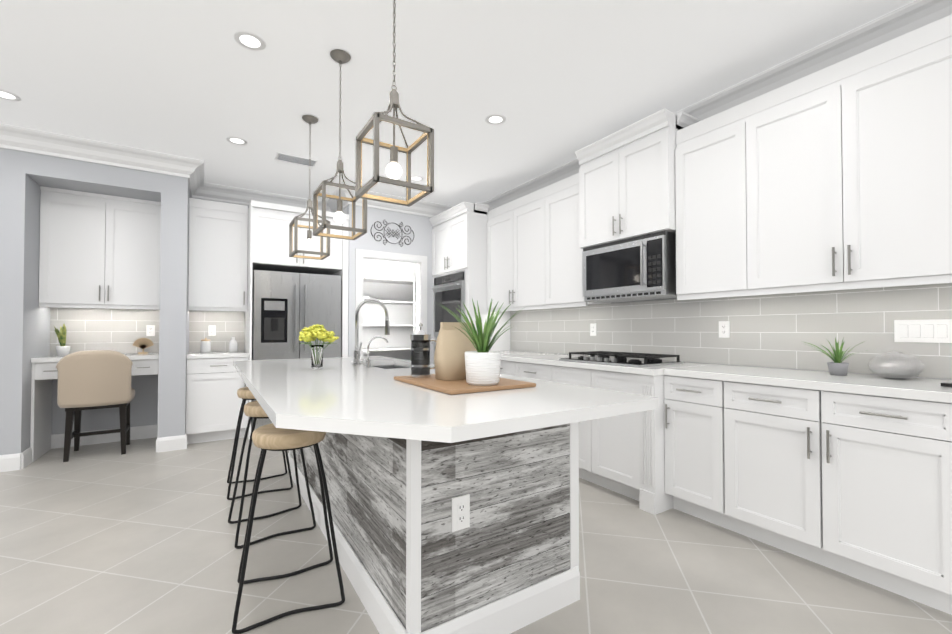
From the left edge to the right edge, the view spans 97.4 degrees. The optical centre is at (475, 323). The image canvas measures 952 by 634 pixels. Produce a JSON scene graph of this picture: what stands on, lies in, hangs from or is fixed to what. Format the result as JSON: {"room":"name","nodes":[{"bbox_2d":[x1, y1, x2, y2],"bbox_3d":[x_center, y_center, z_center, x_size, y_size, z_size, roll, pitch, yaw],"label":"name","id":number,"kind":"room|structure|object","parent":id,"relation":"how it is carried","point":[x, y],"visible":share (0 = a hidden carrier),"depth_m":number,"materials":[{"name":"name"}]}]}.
{"room":"kitchen","nodes":[
{"label":"kitchen","id":0,"kind":"room"},
{"bbox_2d":[0,148,189,454],"bbox_3d":[-5.107,-0.204,3.064,4.940,2.810,0.710,1,-1,-33],"label":"wall","id":1,"kind":"structure","parent":0,"point":[24,319],"depth_m":3.71,"materials":[{"name":"grey paint"}]},
{"bbox_2d":[0,451,25,471],"bbox_3d":[-5.376,1.124,2.440,3.836,0.135,0.016,1,-1,-33],"label":"baseboard","id":2,"kind":"structure","parent":1,"relation":"attached to","point":[14,462],"depth_m":3.44,"materials":[{"name":"white wood"}]},
{"bbox_2d":[25,447,31,466],"bbox_3d":[-3.960,1.145,3.771,0.016,0.135,0.660,1,-1,-33],"label":"baseboard","id":3,"kind":"structure","parent":1,"relation":"attached to","point":[28,451],"depth_m":3.59,"materials":[{"name":"white wood"}]},
{"bbox_2d":[0,123,207,183],"bbox_3d":[-4.821,-1.534,2.765,5.075,0.159,0.135,1,-1,-33],"label":"crown molding","id":4,"kind":"structure","parent":1,"relation":"attached to","point":[12,137],"depth_m":3.71,"materials":[{"name":"white wood"}]},
{"bbox_2d":[51,424,157,448],"bbox_3d":[-3.774,1.153,4.308,0.910,0.135,0.016,1,-1,-33],"label":"baseboard","id":5,"kind":"structure","parent":1,"relation":"attached to","point":[148,431],"depth_m":4.29,"materials":[{"name":"white"}]},
{"bbox_2d":[154,433,164,451],"bbox_3d":[-3.198,1.152,4.238,0.016,0.135,0.696,1,-1,-33],"label":"baseboard","id":6,"kind":"structure","parent":1,"relation":"attached to","point":[159,442],"depth_m":3.96,"materials":[{"name":"white wood"}]},
{"bbox_2d":[188,180,207,199],"bbox_3d":[-2.934,-1.508,4.397,0.135,0.159,0.540,1,-1,-33],"label":"crown molding","id":7,"kind":"structure","parent":1,"relation":"attached to","point":[195,189],"depth_m":4.69,"materials":[{"name":"white wood"}]},
{"bbox_2d":[190,183,321,209],"bbox_3d":[-2.516,-1.498,5.083,1.580,0.159,0.135,1,-1,-33],"label":"crown molding","id":8,"kind":"structure","parent":1,"relation":"attached to","point":[216,192],"depth_m":4.95,"materials":[{"name":"white"}]},
{"bbox_2d":[51,197,252,434],"bbox_3d":[-4.665,-0.192,3.839,6.520,2.810,0.120,1,-1,-33],"label":"wall","id":9,"kind":"structure","parent":0,"point":[144,407],"depth_m":4.41,"materials":[{"name":"grey paint"}]},
{"bbox_2d":[39,186,160,309],"bbox_3d":[-3.673,-0.698,4.180,0.906,1.103,0.384,1,-1,-33],"label":"upper cabinet","id":10,"kind":"object","parent":9,"relation":"attached to","point":[101,251],"visible":1,"depth_m":4.02,"materials":[{"name":"white paint"}]},
{"bbox_2d":[50,307,159,354],"bbox_3d":[-3.777,0.065,4.330,0.909,0.488,0.004,1,-1,-33],"label":"backsplash","id":11,"kind":"structure","parent":9,"relation":"attached to","point":[121,330],"depth_m":4.30,"materials":[{"name":"tile"}]},
{"bbox_2d":[146,325,154,335],"bbox_3d":[-3.499,0.074,4.500,0.072,0.118,0.010,1,-1,-33],"label":"outlet","id":12,"kind":"object","parent":11,"relation":"attached to","point":[150,330],"visible":1,"depth_m":4.50,"materials":[{"name":"white plastic"}]},
{"bbox_2d":[189,310,244,351],"bbox_3d":[-2.985,0.073,4.837,0.546,0.488,0.004,1,-1,-33],"label":"backsplash","id":13,"kind":"structure","parent":9,"relation":"attached to","point":[229,324],"depth_m":4.84,"materials":[{"name":"tile"}]},
{"bbox_2d":[208,325,215,335],"bbox_3d":[-3.028,0.078,4.801,0.072,0.118,0.010,1,-1,-33],"label":"outlet","id":14,"kind":"object","parent":13,"relation":"attached to","point":[211,330],"visible":1,"depth_m":4.80,"materials":[{"name":"white plastic"}]},
{"bbox_2d":[188,198,247,311],"bbox_3d":[-2.882,-0.736,4.688,0.546,1.195,0.384,1,-1,-33],"label":"upper cabinet","id":15,"kind":"object","parent":9,"relation":"attached to","point":[218,243],"visible":0.98,"depth_m":4.56,"materials":[{"name":"white paint"}]},
{"bbox_2d":[363,260,415,359],"bbox_3d":[-1.577,-0.147,6.741,1.610,2.810,0.100,1,-1,-33],"label":"wall","id":16,"kind":"structure","parent":0,"point":[374,313],"depth_m":6.80,"materials":[{"name":"white paint"}]},
{"bbox_2d":[347,204,432,363],"bbox_3d":[-0.814,-0.167,5.455,1.710,2.810,0.110,1,-1,-33],"label":"wall","id":17,"kind":"structure","parent":0,"point":[421,228],"depth_m":5.24,"materials":[{"name":"white paint"}]},
{"bbox_2d":[326,191,351,212],"bbox_3d":[-1.718,-1.496,5.176,0.135,0.159,0.540,1,-1,-33],"label":"crown molding","id":18,"kind":"structure","parent":17,"relation":"attached to","point":[331,206],"depth_m":5.32,"materials":[{"name":"white"}]},
{"bbox_2d":[355,249,426,356],"bbox_3d":[-1.070,0.173,5.275,0.940,2.125,0.128,1,-1,-33],"label":"door frame","id":19,"kind":"structure","parent":17,"relation":"attached to","point":[362,255],"depth_m":5.27,"materials":[{"name":"white wood"}]},
{"bbox_2d":[371,221,413,246],"bbox_3d":[-1.039,-1.135,5.246,0.577,0.316,0.008,1,-1,-33],"label":"wall art","id":20,"kind":"object","parent":17,"relation":"attached to","point":[391,234],"visible":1,"depth_m":5.23,"materials":[{"name":"black metal"}]},
{"bbox_2d":[336,188,452,216],"bbox_3d":[-0.872,-1.495,5.292,1.685,0.159,0.135,1,-1,-33],"label":"crown molding","id":21,"kind":"structure","parent":17,"relation":"attached to","point":[421,208],"depth_m":5.26,"materials":[{"name":"white"}]},
{"bbox_2d":[0,0,913,205],"bbox_3d":[-1.619,-1.674,0.800,8.350,0.060,10.100,1,-1,-33],"label":"ceiling","id":22,"kind":"structure","parent":0,"point":[556,83],"depth_m":2.69,"materials":[{"name":"white paint"}]},
{"bbox_2d":[0,90,20,100],"bbox_3d":[-3.317,-1.608,2.942,0.163,0.004,0.163,1,-1,-39],"label":"recessed light","id":23,"kind":"object","parent":22,"relation":"in","point":[5,95],"depth_m":2.96,"materials":[{"name":"white"}]},
{"bbox_2d":[226,137,247,144],"bbox_3d":[-2.089,-1.597,3.657,0.163,0.004,0.163,1,-1,-39],"label":"recessed light","id":24,"kind":"object","parent":22,"relation":"in","point":[235,140],"depth_m":3.65,"materials":[{"name":"white"}]},
{"bbox_2d":[234,31,265,50],"bbox_3d":[-1.294,-1.616,2.397,0.163,0.004,0.163,1,-1,-39],"label":"recessed light","id":25,"kind":"object","parent":22,"relation":"in","point":[249,40],"depth_m":2.39,"materials":[{"name":"white"}]},
{"bbox_2d":[275,152,317,166],"bbox_3d":[-1.740,-1.588,4.058,0.360,0.010,0.180,1,-1,-33],"label":"ceiling vent","id":26,"kind":"object","parent":22,"relation":"in","point":[292,159],"visible":0.96,"depth_m":4.04,"materials":[{"name":"white metal"}]},
{"bbox_2d":[289,115,329,259],"bbox_3d":[-1.297,-1.065,3.265,0.254,1.079,0.254,1,-1,-33],"label":"pendant lantern","id":27,"kind":"object","parent":22,"relation":"hanging from","point":[309,120],"visible":0.92,"depth_m":3.25,"materials":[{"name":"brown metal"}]},
{"bbox_2d":[313,49,366,239],"bbox_3d":[-0.818,-1.077,2.516,0.254,1.079,0.254,1,-1,-33],"label":"pendant lantern","id":28,"kind":"object","parent":22,"relation":"hanging from","point":[340,56],"visible":1,"depth_m":2.50,"materials":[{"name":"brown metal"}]},
{"bbox_2d":[355,0,433,206],"bbox_3d":[-0.348,-1.088,1.783,0.254,1.079,0.254,1,-1,-33],"label":"pendant lantern","id":29,"kind":"object","parent":22,"relation":"hanging from","point":[393,167],"visible":1,"depth_m":1.76,"materials":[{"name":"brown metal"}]},
{"bbox_2d":[411,176,423,180],"bbox_3d":[-0.652,-1.583,4.565,0.163,0.004,0.163,1,-1,-39],"label":"recessed light","id":30,"kind":"object","parent":22,"relation":"in","point":[414,178],"depth_m":4.56,"materials":[{"name":"white"}]},
{"bbox_2d":[485,114,505,124],"bbox_3d":[0.154,-1.603,3.288,0.163,0.004,0.163,1,-1,-39],"label":"recessed light","id":31,"kind":"object","parent":22,"relation":"in","point":[495,119],"depth_m":3.28,"materials":[{"name":"white"}]},
{"bbox_2d":[0,437,951,633],"bbox_3d":[-1.619,1.196,0.756,8.350,0.060,10.100,1,-1,-33],"label":"floor","id":32,"kind":"structure","parent":0,"point":[139,536],"depth_m":2.04,"materials":[{"name":"tile"}]},
{"bbox_2d":[30,353,158,461],"bbox_3d":[-3.632,0.762,4.094,0.906,0.910,0.532,1,-1,-33],"label":"built-in desk","id":33,"kind":"object","parent":32,"relation":"on","point":[44,371],"visible":0.71,"depth_m":3.83,"materials":[{"name":"white wood"}]},
{"bbox_2d":[54,324,70,355],"bbox_3d":[-3.931,0.150,3.983,0.106,0.310,0.156,1,-1,-33],"label":"potted plant","id":34,"kind":"object","parent":33,"relation":"on","point":[62,349],"visible":0.92,"depth_m":3.95,"materials":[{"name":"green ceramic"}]},
{"bbox_2d":[133,338,153,353],"bbox_3d":[-3.425,0.227,4.306,0.171,0.166,0.050,1,-1,-33],"label":"figurine","id":35,"kind":"object","parent":33,"relation":"on","point":[142,343],"visible":1,"depth_m":4.30,"materials":[{"name":"beige"}]},
{"bbox_2d":[56,350,134,461],"bbox_3d":[-3.534,0.728,3.936,0.518,0.975,0.587,1,-1,-33],"label":"desk chair","id":36,"kind":"object","parent":32,"relation":"on","point":[93,379],"visible":1,"depth_m":3.73,"materials":[{"name":"beige fabric"}]},
{"bbox_2d":[186,357,248,443],"bbox_3d":[-2.809,0.789,4.550,0.546,0.870,0.654,1,-1,-33],"label":"base cabinet","id":37,"kind":"object","parent":32,"relation":"on","point":[213,399],"visible":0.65,"depth_m":4.29,"materials":[{"name":"white paint"}]},
{"bbox_2d":[186,351,248,358],"bbox_3d":[-2.814,0.335,4.565,0.546,0.040,0.631,1,-1,-33],"label":"countertop","id":38,"kind":"structure","parent":37,"relation":"on","point":[213,354],"depth_m":4.36,"materials":[{"name":"white stone"}]},
{"bbox_2d":[201,338,210,352],"bbox_3d":[-2.959,0.234,4.580,0.094,0.159,0.094,1,-1,-33],"label":"storage jar","id":39,"kind":"object","parent":38,"relation":"on","point":[205,345],"visible":1,"depth_m":4.54,"materials":[{"name":"white ceramic"}]},
{"bbox_2d":[229,337,237,351],"bbox_3d":[-2.735,0.233,4.712,0.086,0.166,0.086,1,-1,-33],"label":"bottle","id":40,"kind":"object","parent":38,"relation":"on","point":[233,345],"visible":1,"depth_m":4.68,"materials":[{"name":"white ceramic"}]},
{"bbox_2d":[227,387,292,499],"bbox_3d":[-1.597,0.838,3.092,0.427,0.730,0.381,1,-1,-33],"label":"stool","id":41,"kind":"object","parent":32,"relation":"on","point":[244,393],"visible":0.71,"depth_m":2.99,"materials":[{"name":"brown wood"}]},
{"bbox_2d":[228,401,315,548],"bbox_3d":[-1.202,0.828,2.466,0.415,0.730,0.367,1,-1,-36],"label":"stool","id":42,"kind":"object","parent":32,"relation":"on","point":[254,410],"visible":0.73,"depth_m":2.42,"materials":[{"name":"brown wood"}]},
{"bbox_2d":[232,423,344,633],"bbox_3d":[-0.816,0.819,1.835,0.415,0.730,0.367,0,-1,-27],"label":"stool","id":43,"kind":"object","parent":32,"relation":"on","point":[269,437],"visible":0.98,"depth_m":1.74,"materials":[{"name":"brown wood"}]},
{"bbox_2d":[251,270,340,429],"bbox_3d":[-2.130,0.330,4.915,0.910,1.800,0.727,1,-1,-33],"label":"refrigerator","id":44,"kind":"object","parent":32,"relation":"on","point":[287,307],"visible":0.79,"depth_m":4.61,"materials":[{"name":"silver metal"}]},
{"bbox_2d":[245,200,348,439],"bbox_3d":[-2.127,-0.032,4.961,1.027,2.525,0.719,1,-1,-33],"label":"tall cabinet","id":45,"kind":"object","parent":32,"relation":"on","point":[268,236],"visible":0.71,"depth_m":4.66,"materials":[{"name":"white paint"}]},
{"bbox_2d":[363,270,371,352],"bbox_3d":[-1.697,0.243,5.727,0.320,2.000,0.630,1,-1,-33],"label":"pantry shelving","id":46,"kind":"object","parent":32,"relation":"on","point":[366,279],"depth_m":6.17,"materials":[{"name":"white paint"}]},
{"bbox_2d":[372,277,413,350],"bbox_3d":[-1.442,0.255,6.512,1.596,2.000,0.419,1,-1,-33],"label":"pantry shelving","id":47,"kind":"object","parent":32,"relation":"on","point":[389,280],"depth_m":6.47,"materials":[{"name":"white paint"}]},
{"bbox_2d":[413,276,415,333],"bbox_3d":[-0.607,0.252,6.334,0.380,2.000,0.780,1,-1,-33],"label":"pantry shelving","id":48,"kind":"object","parent":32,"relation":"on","point":[414,303],"depth_m":6.58,"materials":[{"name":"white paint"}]},
{"bbox_2d":[287,420,586,633],"bbox_3d":[-0.539,0.760,2.650,0.846,0.870,2.494,1,-1,-33],"label":"kitchen island","id":49,"kind":"object","parent":32,"relation":"on","point":[404,463],"depth_m":1.60,"materials":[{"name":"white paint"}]},
{"bbox_2d":[233,356,657,467],"bbox_3d":[-0.635,0.302,2.422,1.210,0.040,2.920,1,-1,-33],"label":"island countertop","id":50,"kind":"structure","parent":49,"relation":"on","point":[364,413],"depth_m":1.47,"materials":[{"name":"white stone"}]},
{"bbox_2d":[299,324,338,368],"bbox_3d":[-0.997,0.142,2.637,0.241,0.282,0.231,1,-1,-33],"label":"flower vase","id":51,"kind":"object","parent":50,"relation":"on","point":[320,333],"visible":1,"depth_m":2.60,"materials":[{"name":"clear glass"}]},
{"bbox_2d":[352,298,389,367],"bbox_3d":[-0.692,0.052,2.891,0.289,0.472,0.298,1,-1,-33],"label":"faucet","id":52,"kind":"object","parent":50,"relation":"on","point":[357,354],"visible":1,"depth_m":2.93,"materials":[{"name":"silver metal"}]},
{"bbox_2d":[373,364,410,367],"bbox_3d":[-0.622,0.421,3.040,0.384,0.204,0.774,1,-1,-33],"label":"sink","id":53,"kind":"object","parent":50,"relation":"in","point":[374,365],"depth_m":3.38,"materials":[{"name":"silver metal"}]},
{"bbox_2d":[394,374,535,394],"bbox_3d":[-0.074,0.265,1.926,0.420,0.016,0.580,1,-1,-33],"label":"cutting board","id":54,"kind":"object","parent":50,"relation":"on","point":[451,387],"visible":0.73,"depth_m":1.75,"materials":[{"name":"brown wood"}]},
{"bbox_2d":[410,323,436,377],"bbox_3d":[-0.249,0.126,2.042,0.146,0.263,0.099,1,-1,-33],"label":"press","id":55,"kind":"object","parent":54,"relation":"on","point":[420,339],"visible":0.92,"depth_m":1.99,"materials":[{"name":"clear glass"}]},
{"bbox_2d":[434,322,476,380],"bbox_3d":[-0.090,0.125,1.954,0.182,0.262,0.108,1,-1,-33],"label":"vase","id":56,"kind":"object","parent":54,"relation":"on","point":[453,345],"visible":0.73,"depth_m":1.90,"materials":[{"name":"beige ceramic"}]},
{"bbox_2d":[436,299,524,385],"bbox_3d":[0.050,0.071,1.743,0.340,0.364,0.368,1,-1,-33],"label":"potted plant","id":57,"kind":"object","parent":54,"relation":"on","point":[482,364],"visible":1,"depth_m":1.73,"materials":[{"name":"white ceramic"}]},
{"bbox_2d":[452,494,469,531],"bbox_3d":[-0.054,0.677,1.499,0.072,0.118,0.010,1,-1,-33],"label":"outlet","id":58,"kind":"object","parent":49,"relation":"attached to","point":[460,512],"visible":1,"depth_m":1.50,"materials":[{"name":"white plastic"}]},
{"bbox_2d":[429,201,509,363],"bbox_3d":[-0.098,-0.077,5.283,0.684,2.625,0.942,1,-1,-33],"label":"tall cabinet","id":59,"kind":"object","parent":32,"relation":"on","point":[459,252],"visible":0.54,"depth_m":4.96,"materials":[{"name":"white paint"}]},
{"bbox_2d":[500,360,672,514],"bbox_3d":[0.758,0.779,3.849,0.774,0.870,2.460,1,-1,-33],"label":"base cabinet","id":60,"kind":"object","parent":32,"relation":"on","point":[624,454],"visible":0.38,"depth_m":2.85,"materials":[{"name":"white paint"}]},
{"bbox_2d":[500,350,951,402],"bbox_3d":[1.444,0.307,2.789,0.766,0.040,4.998,1,-1,-33],"label":"countertop","id":61,"kind":"structure","parent":60,"relation":"on","point":[925,389],"depth_m":2.26,"materials":[{"name":"white stone"}]},
{"bbox_2d":[559,351,683,366],"bbox_3d":[1.093,0.262,3.229,0.510,0.062,0.760,1,-1,-33],"label":"gas cooktop","id":62,"kind":"object","parent":61,"relation":"in","point":[620,358],"visible":1,"depth_m":3.07,"materials":[{"name":"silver metal"}]},
{"bbox_2d":[804,337,867,375],"bbox_3d":[1.953,0.176,2.298,0.333,0.205,0.349,1,-1,-33],"label":"potted plant","id":63,"kind":"object","parent":61,"relation":"on","point":[838,367],"visible":1,"depth_m":2.25,"materials":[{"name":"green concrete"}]},
{"bbox_2d":[868,352,923,378],"bbox_3d":[2.113,0.208,2.110,0.200,0.134,0.200,1,-1,-33],"label":"vase","id":64,"kind":"object","parent":61,"relation":"on","point":[895,365],"visible":1,"depth_m":2.05,"materials":[{"name":"white"}]},
{"bbox_2d":[941,382,951,386],"bbox_3d":[2.078,0.263,1.760,0.045,0.014,0.160,1,-1,-33],"label":"remote control","id":65,"kind":"object","parent":61,"relation":"on","point":[944,384],"visible":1,"depth_m":1.80,"materials":[{"name":"black metal"}]},
{"bbox_2d":[664,375,707,520],"bbox_3d":[1.590,0.760,2.666,0.648,0.870,0.427,1,-1,-33],"label":"base cabinet","id":66,"kind":"object","parent":32,"relation":"on","point":[685,398],"depth_m":2.56,"materials":[{"name":"white paint"}]},
{"bbox_2d":[708,379,951,614],"bbox_3d":[1.896,0.753,2.188,0.648,0.870,0.960,1,-1,-33],"label":"base cabinet","id":67,"kind":"object","parent":32,"relation":"on","point":[858,486],"depth_m":1.93,"materials":[{"name":"white paint"}]},
{"bbox_2d":[513,298,951,379],"bbox_3d":[1.846,-0.205,2.996,0.120,2.810,10.100,1,-1,-33],"label":"wall","id":68,"kind":"structure","parent":0,"point":[724,364],"depth_m":3.11,"materials":[{"name":"grey tile"}]},
{"bbox_2d":[487,190,542,311],"bbox_3d":[0.563,-0.756,4.572,0.348,1.160,1.072,1,-1,-33],"label":"upper cabinet","id":69,"kind":"object","parent":68,"relation":"attached to","point":[534,256],"depth_m":4.49,"materials":[{"name":"white paint"}]},
{"bbox_2d":[539,173,610,308],"bbox_3d":[0.940,-0.765,3.983,0.348,1.160,0.566,1,-1,-33],"label":"upper cabinet","id":70,"kind":"object","parent":68,"relation":"attached to","point":[560,254],"depth_m":3.91,"materials":[{"name":"white paint"}]},
{"bbox_2d":[575,108,701,248],"bbox_3d":[1.272,-1.069,3.363,0.463,0.830,0.925,1,-1,-33],"label":"upper cabinet","id":71,"kind":"object","parent":68,"relation":"attached to","point":[627,182],"visible":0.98,"depth_m":3.17,"materials":[{"name":"white paint"}]},
{"bbox_2d":[582,231,676,302],"bbox_3d":[1.271,-0.424,3.354,0.463,0.450,0.760,1,-1,-33],"label":"microwave","id":72,"kind":"object","parent":71,"relation":"attached to","point":[641,268],"visible":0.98,"depth_m":3.17,"materials":[{"name":"silver metal"}]},
{"bbox_2d":[482,0,951,207],"bbox_3d":[2.170,-1.541,2.274,0.135,0.159,8.500,1,-1,-33],"label":"crown molding","id":73,"kind":"structure","parent":68,"relation":"attached to","point":[903,20],"depth_m":2.52,"materials":[{"name":"white wood"}]},
{"bbox_2d":[675,108,758,297],"bbox_3d":[1.688,-0.783,2.816,0.348,1.160,0.519,1,-1,-33],"label":"upper cabinet","id":74,"kind":"object","parent":68,"relation":"attached to","point":[703,150],"depth_m":2.78,"materials":[{"name":"white paint"}]},
{"bbox_2d":[510,283,951,378],"bbox_3d":[1.768,0.044,3.000,0.004,0.488,4.996,1,-1,-33],"label":"backsplash","id":75,"kind":"structure","parent":68,"relation":"attached to","point":[776,330],"depth_m":2.79,"materials":[{"name":"tile"}]},
{"bbox_2d":[590,323,595,335],"bbox_3d":[1.120,0.056,4.000,0.010,0.118,0.072,1,-1,-33],"label":"outlet","id":76,"kind":"object","parent":75,"relation":"attached to","point":[592,329],"visible":1,"depth_m":4.00,"materials":[{"name":"white plastic"}]},
{"bbox_2d":[719,321,729,337],"bbox_3d":[1.770,0.040,2.985,0.010,0.118,0.072,1,-1,-33],"label":"outlet","id":77,"kind":"object","parent":75,"relation":"attached to","point":[724,329],"visible":1,"depth_m":2.98,"materials":[{"name":"white plastic"}]},
{"bbox_2d":[894,319,951,342],"bbox_3d":[2.300,0.037,2.157,0.009,0.118,0.205,1,-1,-33],"label":"light switch","id":78,"kind":"object","parent":75,"relation":"attached to","point":[932,331],"visible":1,"depth_m":2.15,"materials":[{"name":"white plastic"}]},
{"bbox_2d":[731,15,951,293],"bbox_3d":[2.043,-0.792,2.261,0.348,1.160,1.037,1,-1,-33],"label":"upper cabinet","id":79,"kind":"object","parent":68,"relation":"attached to","point":[836,176],"depth_m":2.14,"materials":[{"name":"white paint"}]},
{"bbox_2d":[951,14,951,157],"bbox_3d":[2.522,-0.803,1.512,0.348,1.160,0.978,1,-1,-33],"label":"upper cabinet","id":80,"kind":"object","parent":68,"relation":"attached to","point":[951,14],"depth_m":1.86,"materials":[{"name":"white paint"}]}
]}

